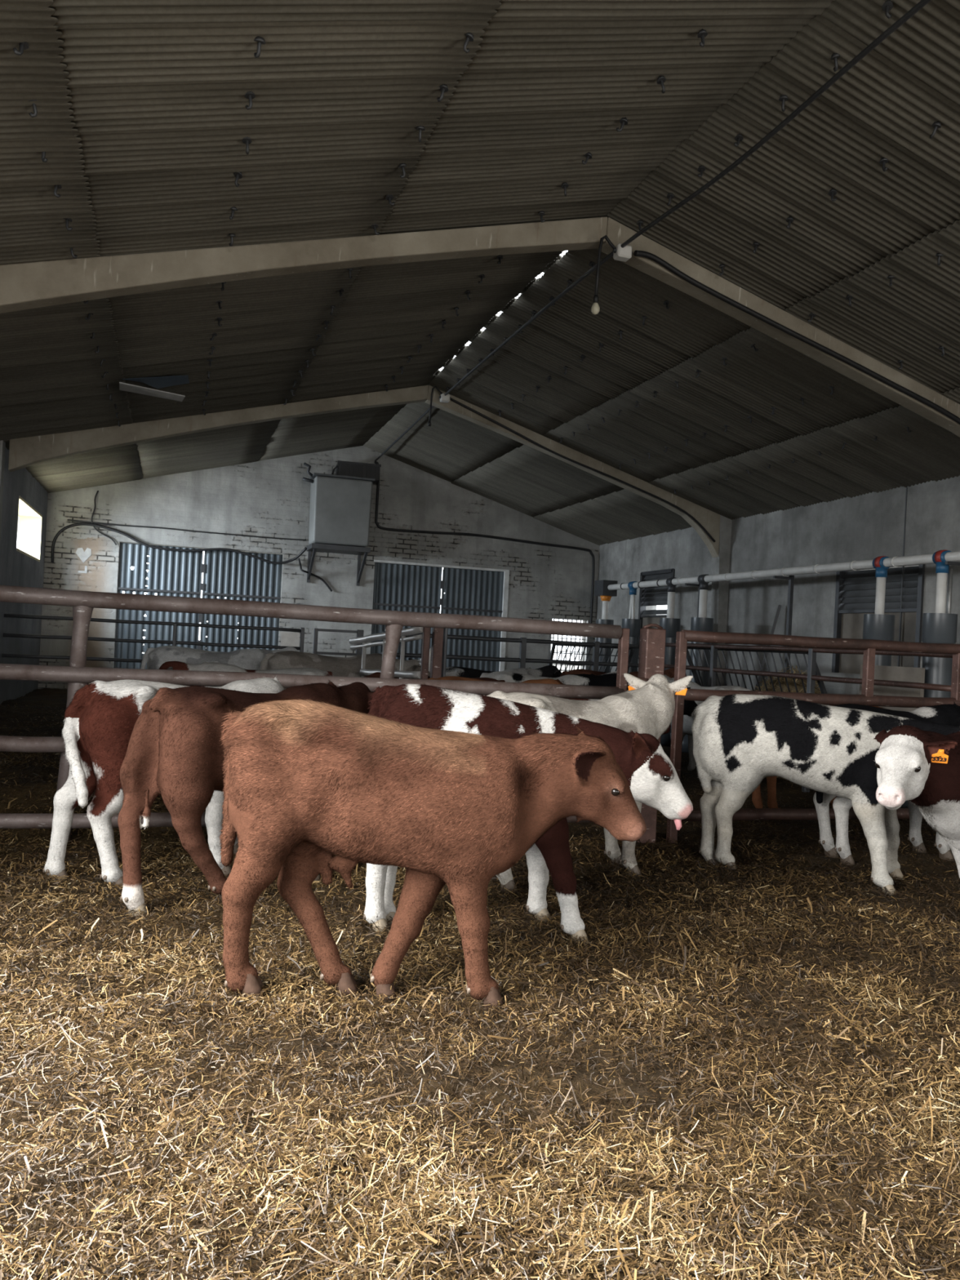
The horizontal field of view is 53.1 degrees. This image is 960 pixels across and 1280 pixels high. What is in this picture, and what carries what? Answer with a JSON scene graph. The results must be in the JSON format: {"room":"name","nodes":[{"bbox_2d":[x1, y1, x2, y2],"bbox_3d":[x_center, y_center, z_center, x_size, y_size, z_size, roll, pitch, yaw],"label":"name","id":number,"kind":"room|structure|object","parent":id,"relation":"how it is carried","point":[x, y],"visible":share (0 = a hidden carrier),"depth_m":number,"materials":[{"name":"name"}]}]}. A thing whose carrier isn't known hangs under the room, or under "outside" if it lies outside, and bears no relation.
{"room":"farm building","nodes":[
{"label":"farm building","id":0,"kind":"room"},
{"bbox_2d":[0,448,48,704],"bbox_3d":[-3.575,-0.409,4.045,0.360,3.780,24.700,3,0,-18],"label":"wall","id":1,"kind":"structure","parent":0,"point":[16,568],"depth_m":13.04,"materials":[{"name":"grey paint"}]},
{"bbox_2d":[16,514,19,548],"bbox_3d":[-6.806,-1.583,13.784,0.030,0.690,2.350,3,0,-18],"label":"window","id":2,"kind":"structure","parent":1,"relation":"in","point":[18,514],"depth_m":14.88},
{"bbox_2d":[16,496,42,561],"bbox_3d":[-6.655,-1.575,13.843,0.334,0.730,2.370,3,0,-18],"label":"window","id":3,"kind":"structure","parent":1,"relation":"attached to","point":[30,520],"depth_m":14.92,"materials":[{"name":"white glass"}]},
{"bbox_2d":[8,385,719,557],"bbox_3d":[-0.986,-2.428,12.781,9.520,1.948,0.199,3,0,-18],"label":"roof beam","id":4,"kind":"structure","parent":1,"relation":"attached to","point":[24,452],"depth_m":12.37,"materials":[{"name":"concrete"}]},
{"bbox_2d":[439,393,451,403],"bbox_3d":[-0.465,-3.209,12.759,0.170,0.100,0.100,3,0,-18],"label":"junction box","id":5,"kind":"object","parent":4,"relation":"attached to","point":[443,398],"visible":1,"depth_m":12.72,"materials":[{"name":"white plastic"}]},
{"bbox_2d":[0,217,959,437],"bbox_3d":[0.698,-2.357,7.546,9.520,1.948,0.199,3,0,-18],"label":"roof beam","id":6,"kind":"structure","parent":1,"relation":"attached to","point":[30,285],"depth_m":7.08,"materials":[{"name":"concrete"}]},
{"bbox_2d":[634,250,959,424],"bbox_3d":[3.029,-2.273,8.165,3.888,1.418,0.073,3,0,-18],"label":"cable","id":7,"kind":"object","parent":6,"relation":"attached to","point":[637,253],"visible":1,"depth_m":8.03,"materials":[{"name":"black rubber"}]},
{"bbox_2d":[449,397,715,542],"bbox_3d":[1.527,-2.333,13.464,4.135,1.607,0.030,3,0,-18],"label":"cable","id":8,"kind":"object","parent":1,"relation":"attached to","point":[451,399],"visible":1,"depth_m":13.42,"materials":[{"name":"black rubber"}]},
{"bbox_2d":[37,445,599,688],"bbox_3d":[-2.470,-0.976,17.209,10.450,5.090,0.300,3,0,-18],"label":"wall","id":9,"kind":"structure","parent":0,"point":[267,498],"depth_m":16.86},
{"bbox_2d":[78,565,87,573],"bbox_3d":[-6.507,-1.157,15.748,0.130,0.120,0.008,3,0,-18],"label":"chalk mark","id":10,"kind":"object","parent":9,"relation":"attached to","point":[86,566],"visible":1,"depth_m":15.76,"materials":[{"name":"paint"}]},
{"bbox_2d":[75,547,91,562],"bbox_3d":[-6.496,-1.389,15.749,0.240,0.254,0.008,3,0,-18],"label":"chalk mark","id":11,"kind":"object","parent":9,"relation":"attached to","point":[83,556],"visible":1,"depth_m":15.74,"materials":[{"name":"paint"}]},
{"bbox_2d":[91,490,116,545],"bbox_3d":[-6.171,-2.010,15.810,0.412,0.877,0.022,3,0,-18],"label":"wire","id":12,"kind":"object","parent":9,"relation":"attached to","point":[97,491],"visible":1,"depth_m":15.76,"materials":[{"name":"black rubber"}]},
{"bbox_2d":[51,522,306,564],"bbox_3d":[-4.978,-1.500,16.130,4.078,0.686,0.205,3,0,-14],"label":"hose","id":13,"kind":"object","parent":9,"relation":"attached to","point":[59,532],"visible":1,"depth_m":16.04,"materials":[{"name":"black rubber"}]},
{"bbox_2d":[67,519,306,540],"bbox_3d":[-4.876,-1.845,16.229,3.862,0.047,0.021,3,0,-18],"label":"twine","id":14,"kind":"object","parent":9,"relation":"attached to","point":[68,519],"visible":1,"depth_m":16.20,"materials":[{"name":"black rubber"}]},
{"bbox_2d":[113,542,282,669],"bbox_3d":[-4.786,-0.212,16.386,2.670,2.688,0.088,3,0,-18],"label":"door","id":15,"kind":"structure","parent":9,"relation":"in","point":[232,575],"depth_m":16.34,"materials":[{"name":"metal"}]},
{"bbox_2d":[302,462,375,586],"bbox_3d":[-2.521,-1.997,16.651,1.206,2.022,0.715,3,0,-18],"label":"tank","id":16,"kind":"object","parent":9,"relation":"attached to","point":[340,509],"visible":1,"depth_m":16.39,"materials":[{"name":"metal"}]},
{"bbox_2d":[297,558,332,591],"bbox_3d":[-2.868,-1.140,16.808,0.637,0.555,0.177,3,0,-20],"label":"loose wire","id":17,"kind":"object","parent":16,"relation":"hanging from","point":[299,559],"visible":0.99,"depth_m":16.81,"materials":[{"name":"black rubber"}]},
{"bbox_2d":[331,465,337,474],"bbox_3d":[-2.482,-2.909,16.570,0.165,0.220,0.035,3,0,-18],"label":"loop","id":18,"kind":"object","parent":16,"relation":"on","point":[335,468],"visible":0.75,"depth_m":16.55,"materials":[{"name":"black rubber"}]},
{"bbox_2d":[306,542,370,555],"bbox_3d":[-2.461,-1.572,16.668,1.000,0.080,0.680,3,0,-18],"label":"tray","id":19,"kind":"object","parent":16,"relation":"on","point":[336,548],"depth_m":16.43,"materials":[{"name":"metal"}]},
{"bbox_2d":[335,460,381,484],"bbox_3d":[-2.134,-2.923,16.780,0.750,0.280,0.412,3,0,-14],"label":"crate","id":20,"kind":"object","parent":16,"relation":"on","point":[358,469],"visible":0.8,"depth_m":16.59,"materials":[{"name":"plastic"}]},
{"bbox_2d":[370,562,503,671],"bbox_3d":[-0.793,-0.003,17.673,2.470,2.678,0.088,3,0,-18],"label":"door","id":21,"kind":"structure","parent":9,"relation":"in","point":[397,587],"depth_m":17.73,"materials":[{"name":"metal"}]},
{"bbox_2d":[373,560,509,671],"bbox_3d":[-0.753,-0.010,17.642,2.575,2.735,0.072,3,0,-18],"label":"trim","id":22,"kind":"structure","parent":9,"relation":"attached to","point":[506,572],"depth_m":17.98,"materials":[{"name":"grey metal"}]},
{"bbox_2d":[374,461,595,623],"bbox_3d":[0.131,-1.650,17.840,4.398,2.901,0.046,3,0,-18],"label":"power cable","id":23,"kind":"object","parent":9,"relation":"attached to","point":[375,462],"visible":0.91,"depth_m":17.85,"materials":[{"name":"black rubber"}]},
{"bbox_2d":[547,617,589,670],"bbox_3d":[1.672,0.292,18.467,0.840,1.380,0.148,3,0,-18],"label":"window","id":24,"kind":"structure","parent":9,"relation":"in","point":[550,619],"depth_m":18.52,"materials":[{"name":"metal"}]},
{"bbox_2d":[142,644,580,672],"bbox_3d":[0.075,1.797,15.806,130.000,0.200,150.000,3,0,-18],"label":"ground","id":25,"kind":"structure","parent":0,"point":[557,666],"depth_m":76.81,"materials":[{"name":"white"}]},
{"bbox_2d":[0,0,835,493],"bbox_3d":[-1.080,-2.725,4.762,5.602,1.506,24.858,3,0,-18],"label":"ceiling","id":26,"kind":"structure","parent":0,"point":[127,126],"depth_m":5.75,"materials":[{"name":"metal"}]},
{"bbox_2d":[119,382,185,401],"bbox_3d":[-3.397,-2.548,9.867,0.223,0.060,0.802,3,0,38],"label":"light fixture","id":27,"kind":"object","parent":26,"relation":"hanging from","point":[122,386],"visible":1,"depth_m":9.83,"materials":[{"name":"grey metal"}]},
{"bbox_2d":[122,375,189,388],"bbox_3d":[-3.291,-2.628,9.795,0.630,0.166,0.560,3,0,-18],"label":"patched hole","id":28,"kind":"object","parent":26,"relation":"attached to","point":[163,381],"visible":1,"depth_m":9.80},
{"bbox_2d":[0,688,959,1279],"bbox_3d":[1.236,1.299,5.426,10.400,0.370,24.940,3,0,-18],"label":"floor","id":29,"kind":"structure","parent":0,"point":[46,698],"depth_m":3.26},
{"bbox_2d":[1,613,304,662],"bbox_3d":[-4.127,0.460,12.336,3.655,1.430,0.050,3,0,-18],"label":"fence","id":30,"kind":"object","parent":29,"relation":"on","point":[288,638],"visible":0.57,"depth_m":12.30,"materials":[{"name":"metal"}]},
{"bbox_2d":[42,676,284,889],"bbox_3d":[-1.500,0.767,5.557,0.503,1.135,1.860,3,0,42],"label":"calf","id":31,"kind":"object","parent":29,"relation":"on","point":[101,717],"visible":0.44,"depth_m":4.94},
{"bbox_2d":[140,645,298,670],"bbox_3d":[-2.812,0.624,10.900,2.001,1.151,0.567,3,0,-20],"label":"calf","id":32,"kind":"object","parent":29,"relation":"on","point":[246,659],"visible":0.2,"depth_m":10.63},
{"bbox_2d":[159,661,333,687],"bbox_3d":[-2.188,0.716,8.761,1.767,1.011,0.505,3,0,-16],"label":"calf","id":33,"kind":"object","parent":29,"relation":"on","point":[173,665],"visible":0.2,"depth_m":8.65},
{"bbox_2d":[0,585,630,841],"bbox_3d":[-1.409,0.549,5.999,5.051,1.595,0.195,3,0,-18],"label":"fence","id":34,"kind":"object","parent":29,"relation":"on","point":[77,675],"visible":0.63,"depth_m":5.86,"materials":[{"name":"brown metal"}]},
{"bbox_2d":[312,628,364,655],"bbox_3d":[-1.947,0.567,13.038,0.670,1.440,0.060,3,0,-18],"label":"metal frame","id":35,"kind":"object","parent":29,"relation":"on","point":[359,633],"visible":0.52,"depth_m":13.01,"materials":[{"name":"metal"}]},
{"bbox_2d":[259,650,430,677],"bbox_3d":[-1.375,0.713,10.369,2.054,1.162,0.581,3,0,-22],"label":"calf","id":36,"kind":"object","parent":29,"relation":"on","point":[339,666],"visible":0.23,"depth_m":10.08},
{"bbox_2d":[349,626,430,679],"bbox_3d":[-0.954,0.584,9.504,0.090,1.487,1.595,3,0,-33],"label":"loading race","id":37,"kind":"object","parent":29,"relation":"on","point":[423,673],"visible":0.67,"depth_m":9.19,"materials":[{"name":"metal"}]},
{"bbox_2d":[408,657,421,665],"bbox_3d":[-0.823,0.772,12.670,0.507,1.152,1.819,3,0,-13],"label":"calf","id":38,"kind":"object","parent":29,"relation":"on","point":[417,660],"visible":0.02,"depth_m":12.05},
{"bbox_2d":[428,646,431,672],"bbox_3d":[-0.606,0.704,11.475,0.096,1.293,0.050,3,0,-18],"label":"stake","id":39,"kind":"object","parent":29,"relation":"on","point":[430,649],"visible":0.14,"depth_m":11.45,"materials":[{"name":"metal"}]},
{"bbox_2d":[218,697,646,1008],"bbox_3d":[-0.187,0.816,3.741,1.677,1.140,0.487,3,0,-4],"label":"calf","id":40,"kind":"object","parent":29,"relation":"on","point":[307,782],"visible":1,"depth_m":3.56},
{"bbox_2d":[362,671,505,681],"bbox_3d":[-0.521,0.829,9.634,1.784,0.980,0.486,3,0,-23],"label":"calf","id":41,"kind":"object","parent":29,"relation":"on","point":[377,674],"visible":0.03,"depth_m":9.49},
{"bbox_2d":[430,627,448,678],"bbox_3d":[-0.406,0.609,8.943,0.135,1.490,0.100,3,0,-18],"label":"post","id":42,"kind":"object","parent":29,"relation":"on","point":[439,635],"visible":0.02,"depth_m":8.90,"materials":[{"name":"metal"}]},
{"bbox_2d":[0,703,959,1279],"bbox_3d":[0.573,1.234,7.473,9.747,0.442,12.165,3,0,-18],"label":"bedding","id":43,"kind":"object","parent":29,"relation":"on","point":[99,1011],"visible":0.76,"depth_m":2.87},
{"bbox_2d":[117,679,373,915],"bbox_3d":[-1.109,0.786,5.304,0.504,1.146,1.931,3,0,35],"label":"calf","id":44,"kind":"object","parent":43,"relation":"on","point":[175,752],"visible":0.57,"depth_m":4.63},
{"bbox_2d":[427,675,566,684],"bbox_3d":[0.349,0.852,8.448,1.822,1.046,0.512,3,0,-10],"label":"calf","id":45,"kind":"object","parent":29,"relation":"on","point":[547,681],"visible":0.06,"depth_m":8.37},
{"bbox_2d":[445,665,561,678],"bbox_3d":[0.278,0.832,11.420,1.859,1.115,0.516,3,0,-22],"label":"calf","id":46,"kind":"object","parent":29,"relation":"on","point":[549,671],"visible":0.16,"depth_m":11.37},
{"bbox_2d":[381,631,639,671],"bbox_3d":[0.537,0.690,12.263,3.700,1.440,0.070,3,0,-18],"label":"fence","id":47,"kind":"object","parent":29,"relation":"on","point":[595,663],"visible":0.63,"depth_m":12.26,"materials":[{"name":"metal"}]},
{"bbox_2d":[363,683,693,943],"bbox_3d":[0.233,0.820,4.699,1.628,1.175,0.477,3,0,-4],"label":"calf","id":48,"kind":"object","parent":29,"relation":"on","point":[653,780],"visible":0.48,"depth_m":4.59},
{"bbox_2d":[480,671,629,688],"bbox_3d":[0.854,0.862,10.257,1.855,1.122,0.515,3,0,-3],"label":"calf","id":49,"kind":"object","parent":29,"relation":"on","point":[609,679],"visible":0.2,"depth_m":10.16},
{"bbox_2d":[481,694,671,734],"bbox_3d":[0.753,0.906,7.914,1.729,1.007,0.482,3,0,-14],"label":"calf","id":50,"kind":"object","parent":29,"relation":"on","point":[593,700],"visible":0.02,"depth_m":7.82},
{"bbox_2d":[486,673,693,893],"bbox_3d":[0.640,0.799,5.742,1.712,1.229,0.540,3,0,-35],"label":"calf","id":51,"kind":"object","parent":29,"relation":"on","point":[648,707],"visible":0.35,"depth_m":5.71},
{"bbox_2d":[547,644,635,672],"bbox_3d":[1.617,0.769,14.268,1.340,1.400,0.295,3,0,-18],"label":"rack","id":52,"kind":"object","parent":29,"relation":"on","point":[631,653],"visible":0.27,"depth_m":14.16,"materials":[{"name":"metal"}]},
{"bbox_2d":[595,595,613,673],"bbox_3d":[2.085,0.340,16.327,0.720,2.355,0.713,3,0,-18],"label":"tube","id":53,"kind":"object","parent":29,"relation":"on","point":[606,599],"visible":0.34,"depth_m":16.22,"materials":[{"name":"grey plastic"}]},
{"bbox_2d":[560,667,686,678],"bbox_3d":[1.758,0.885,11.424,1.929,1.163,0.534,3,0,-22],"label":"calf","id":54,"kind":"object","parent":29,"relation":"on","point":[670,672],"visible":0.06,"depth_m":11.14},
{"bbox_2d":[622,581,640,673],"bbox_3d":[2.394,0.296,15.376,0.720,2.467,0.713,3,0,-18],"label":"tube","id":55,"kind":"object","parent":29,"relation":"on","point":[633,624],"visible":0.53,"depth_m":15.27,"materials":[{"name":"grey plastic"}]},
{"bbox_2d":[635,623,666,843],"bbox_3d":[1.164,0.704,6.817,0.213,1.645,0.132,3,0,-18],"label":"gate post","id":56,"kind":"object","parent":29,"relation":"on","point":[652,641],"visible":0.42,"depth_m":6.78,"materials":[{"name":"brown metal"}]},
{"bbox_2d":[626,682,697,716],"bbox_3d":[1.346,0.909,9.030,1.752,1.067,0.490,3,0,-20],"label":"calf","id":57,"kind":"object","parent":29,"relation":"on","point":[689,705],"visible":0.02,"depth_m":9.30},
{"bbox_2d":[659,577,680,746],"bbox_3d":[2.776,0.313,14.186,0.720,2.467,0.713,3,0,-18],"label":"tube","id":58,"kind":"object","parent":29,"relation":"on","point":[672,625],"visible":0.41,"depth_m":14.06,"materials":[{"name":"grey plastic"}]},
{"bbox_2d":[670,573,713,753],"bbox_3d":[3.052,0.324,13.329,0.720,2.467,0.713,3,0,-18],"label":"tube","id":59,"kind":"object","parent":29,"relation":"on","point":[700,623],"visible":0.38,"depth_m":13.22,"materials":[{"name":"grey plastic"}]},
{"bbox_2d":[684,582,699,617],"bbox_3d":[2.987,0.358,13.676,0.272,2.355,0.045,3,0,-18],"label":"prop","id":60,"kind":"object","parent":29,"relation":"on","point":[686,584],"visible":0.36,"depth_m":13.70,"materials":[{"name":"metal"}]},
{"bbox_2d":[594,551,959,596],"bbox_3d":[4.090,-0.794,10.286,0.260,0.260,13.100,3,0,-18],"label":"pipe","id":61,"kind":"object","parent":60,"relation":"on","point":[602,588],"visible":0.98,"depth_m":11.57,"materials":[{"name":"white plastic"}]},
{"bbox_2d":[663,674,750,770],"bbox_3d":[2.312,0.940,10.465,0.506,1.088,1.820,3,0,-28],"label":"calf","id":62,"kind":"object","parent":29,"relation":"on","point":[688,721],"visible":0.19,"depth_m":10.33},
{"bbox_2d":[686,647,827,693],"bbox_3d":[3.147,0.818,11.232,0.345,1.440,2.613,3,0,-18],"label":"rack","id":63,"kind":"object","parent":29,"relation":"on","point":[820,683],"visible":0.41,"depth_m":11.08,"materials":[{"name":"metal"}]},
{"bbox_2d":[754,604,781,689],"bbox_3d":[3.726,0.546,12.866,0.499,2.058,0.035,3,0,8],"label":"leaning pole","id":64,"kind":"object","parent":29,"relation":"on","point":[779,606],"visible":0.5,"depth_m":12.83,"materials":[{"name":"metal"}]},
{"bbox_2d":[773,575,794,672],"bbox_3d":[3.630,0.385,11.677,0.272,2.355,0.045,3,0,-18],"label":"prop","id":65,"kind":"object","parent":29,"relation":"on","point":[791,578],"visible":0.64,"depth_m":11.70,"materials":[{"name":"metal"}]},
{"bbox_2d":[751,665,826,780],"bbox_3d":[3.624,0.951,11.270,0.988,1.315,2.821,3,0,-18],"label":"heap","id":66,"kind":"object","parent":29,"relation":"on","point":[790,681],"visible":0.05,"depth_m":11.16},
{"bbox_2d":[664,642,952,792],"bbox_3d":[3.140,0.798,10.370,0.060,1.474,5.200,3,0,-18],"label":"fence","id":67,"kind":"object","parent":29,"relation":"on","point":[811,676],"visible":0.66,"depth_m":9.74,"materials":[{"name":"metal"}]},
{"bbox_2d":[666,629,959,843],"bbox_3d":[2.690,0.765,7.273,2.756,1.579,0.106,3,0,-18],"label":"metal fence","id":68,"kind":"object","parent":29,"relation":"on","point":[867,697],"visible":0.65,"depth_m":7.14,"materials":[{"name":"brown metal"}]},
{"bbox_2d":[751,705,883,808],"bbox_3d":[3.136,1.014,8.537,1.752,1.028,0.499,3,0,-21],"label":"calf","id":69,"kind":"object","parent":29,"relation":"on","point":[757,801],"visible":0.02,"depth_m":8.17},
{"bbox_2d":[691,693,959,894],"bbox_3d":[2.381,0.953,5.992,2.131,1.153,0.488,3,0,16],"label":"calf","id":70,"kind":"object","parent":29,"relation":"on","point":[740,740],"visible":0.88,"depth_m":5.96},
{"bbox_2d":[862,555,895,666],"bbox_3d":[4.123,0.365,9.997,0.720,2.476,0.713,3,0,-18],"label":"tube","id":71,"kind":"object","parent":29,"relation":"on","point":[877,625],"visible":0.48,"depth_m":9.91,"materials":[{"name":"grey plastic"}]},
{"bbox_2d":[813,702,959,865],"bbox_3d":[3.095,0.977,6.818,1.878,1.126,0.548,3,0,-22],"label":"calf","id":72,"kind":"object","parent":29,"relation":"on","point":[948,714],"visible":0.23,"depth_m":6.62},
{"bbox_2d":[859,664,924,711],"bbox_3d":[4.011,0.917,9.443,0.040,1.320,0.840,3,0,-18],"label":"board","id":73,"kind":"object","parent":29,"relation":"on","point":[911,674],"visible":0.29,"depth_m":9.32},
{"bbox_2d":[873,724,959,878],"bbox_3d":[2.498,0.967,4.875,2.044,1.100,0.510,3,0,-36],"label":"calf","id":74,"kind":"object","parent":29,"relation":"on","point":[918,766],"visible":1,"depth_m":4.39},
{"bbox_2d":[900,549,957,808],"bbox_3d":[4.377,0.376,9.207,0.720,2.476,0.713,3,0,-18],"label":"tube","id":75,"kind":"object","parent":29,"relation":"on","point":[940,626],"visible":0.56,"depth_m":9.12,"materials":[{"name":"grey plastic"}]},
{"bbox_2d":[945,560,959,565],"bbox_3d":[4.462,0.420,9.088,0.272,2.355,0.045,3,0,-18],"label":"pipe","id":76,"kind":"object","parent":29,"relation":"on","point":[947,562],"visible":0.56,"depth_m":9.06,"materials":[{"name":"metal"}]},
{"bbox_2d":[434,255,562,375],"bbox_3d":[1.585,-3.324,5.728,0.528,0.124,25.020,3,0,-18],"label":"roof ridge","id":77,"kind":"object","parent":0,"point":[509,304],"visible":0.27,"depth_m":9.93,"materials":[{"name":"white"}]},
{"bbox_2d":[363,0,959,545],"bbox_3d":[4.006,-2.433,6.401,5.102,1.570,24.858,3,0,-18],"label":"ceiling","id":78,"kind":"structure","parent":0,"point":[846,220],"depth_m":8.64,"materials":[{"name":"metal"}]},
{"bbox_2d":[427,386,442,426],"bbox_3d":[-0.582,-3.079,12.681,0.194,0.537,0.039,3,0,-25],"label":"cable","id":79,"kind":"object","parent":78,"relation":"hanging from","point":[434,387],"visible":1,"depth_m":12.64,"materials":[{"name":"black rubber"}]},
{"bbox_2d":[374,0,931,461],"bbox_3d":[0.962,-3.115,8.125,0.192,0.169,18.960,3,0,-18],"label":"conduit","id":80,"kind":"object","parent":78,"relation":"attached to","point":[922,3],"visible":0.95,"depth_m":6.12,"materials":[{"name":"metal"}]},
{"bbox_2d":[591,235,615,315],"bbox_3d":[0.968,-2.812,7.417,0.206,0.623,0.065,3,0,-18],"label":"hanging bulb","id":81,"kind":"object","parent":80,"relation":"hanging from","point":[595,308],"visible":1,"depth_m":7.39,"materials":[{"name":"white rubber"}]},
{"bbox_2d":[593,294,598,303],"bbox_3d":[0.891,-2.619,7.394,0.040,0.060,0.038,3,0,-18],"label":"socket","id":82,"kind":"object","parent":81,"relation":"attached to","point":[596,297],"depth_m":7.38,"materials":[{"name":"black plastic"}]},
{"bbox_2d":[612,243,632,262],"bbox_3d":[1.110,-3.014,7.480,0.170,0.100,0.100,3,0,-18],"label":"junction box","id":83,"kind":"object","parent":80,"relation":"attached to","point":[620,254],"visible":0.99,"depth_m":7.44,"materials":[{"name":"white plastic"}]},
{"bbox_2d":[595,475,959,725],"bbox_3d":[6.053,0.120,7.148,0.300,3.705,24.700,3,0,-18],"label":"wall","id":84,"kind":"structure","parent":0,"point":[870,526],"depth_m":12.63,"materials":[{"name":"paint"}]},
{"bbox_2d":[0,440,732,686],"bbox_3d":[-1.055,-0.298,12.788,9.900,3.656,0.200,3,0,-18],"label":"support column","id":85,"kind":"structure","parent":84,"relation":"attached to","point":[721,564],"depth_m":14.17,"materials":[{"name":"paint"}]},
{"bbox_2d":[638,568,675,657],"bbox_3d":[3.002,-0.418,16.297,0.110,1.520,1.160,3,0,-18],"label":"window","id":86,"kind":"structure","parent":84,"relation":"in","point":[648,596],"depth_m":16.45,"materials":[{"name":"metal"}]},
{"bbox_2d":[642,573,671,614],"bbox_3d":[3.029,-0.781,16.301,0.060,0.709,1.040,3,0,-18],"label":"shutter","id":87,"kind":"object","parent":86,"relation":"attached to","point":[651,596],"depth_m":16.40,"materials":[{"name":"grey metal"}]},
{"bbox_2d":[831,564,924,674],"bbox_3d":[4.638,-0.244,11.189,0.110,1.310,1.430,3,0,-18],"label":"window","id":88,"kind":"structure","parent":84,"relation":"in","point":[855,591],"depth_m":11.32,"materials":[{"name":"metal"}]},
{"bbox_2d":[840,565,918,610],"bbox_3d":[4.665,-0.594,11.193,0.060,0.478,1.310,3,0,-18],"label":"shutter","id":89,"kind":"object","parent":88,"relation":"attached to","point":[858,587],"depth_m":11.27,"materials":[{"name":"grey metal"}]},
{"bbox_2d":[897,487,907,666],"bbox_3d":[4.725,-0.052,10.815,0.016,3.335,0.016,3,0,-18],"label":"trim","id":90,"kind":"structure","parent":84,"relation":"attached to","point":[903,566],"depth_m":10.81,"materials":[{"name":"metal"}]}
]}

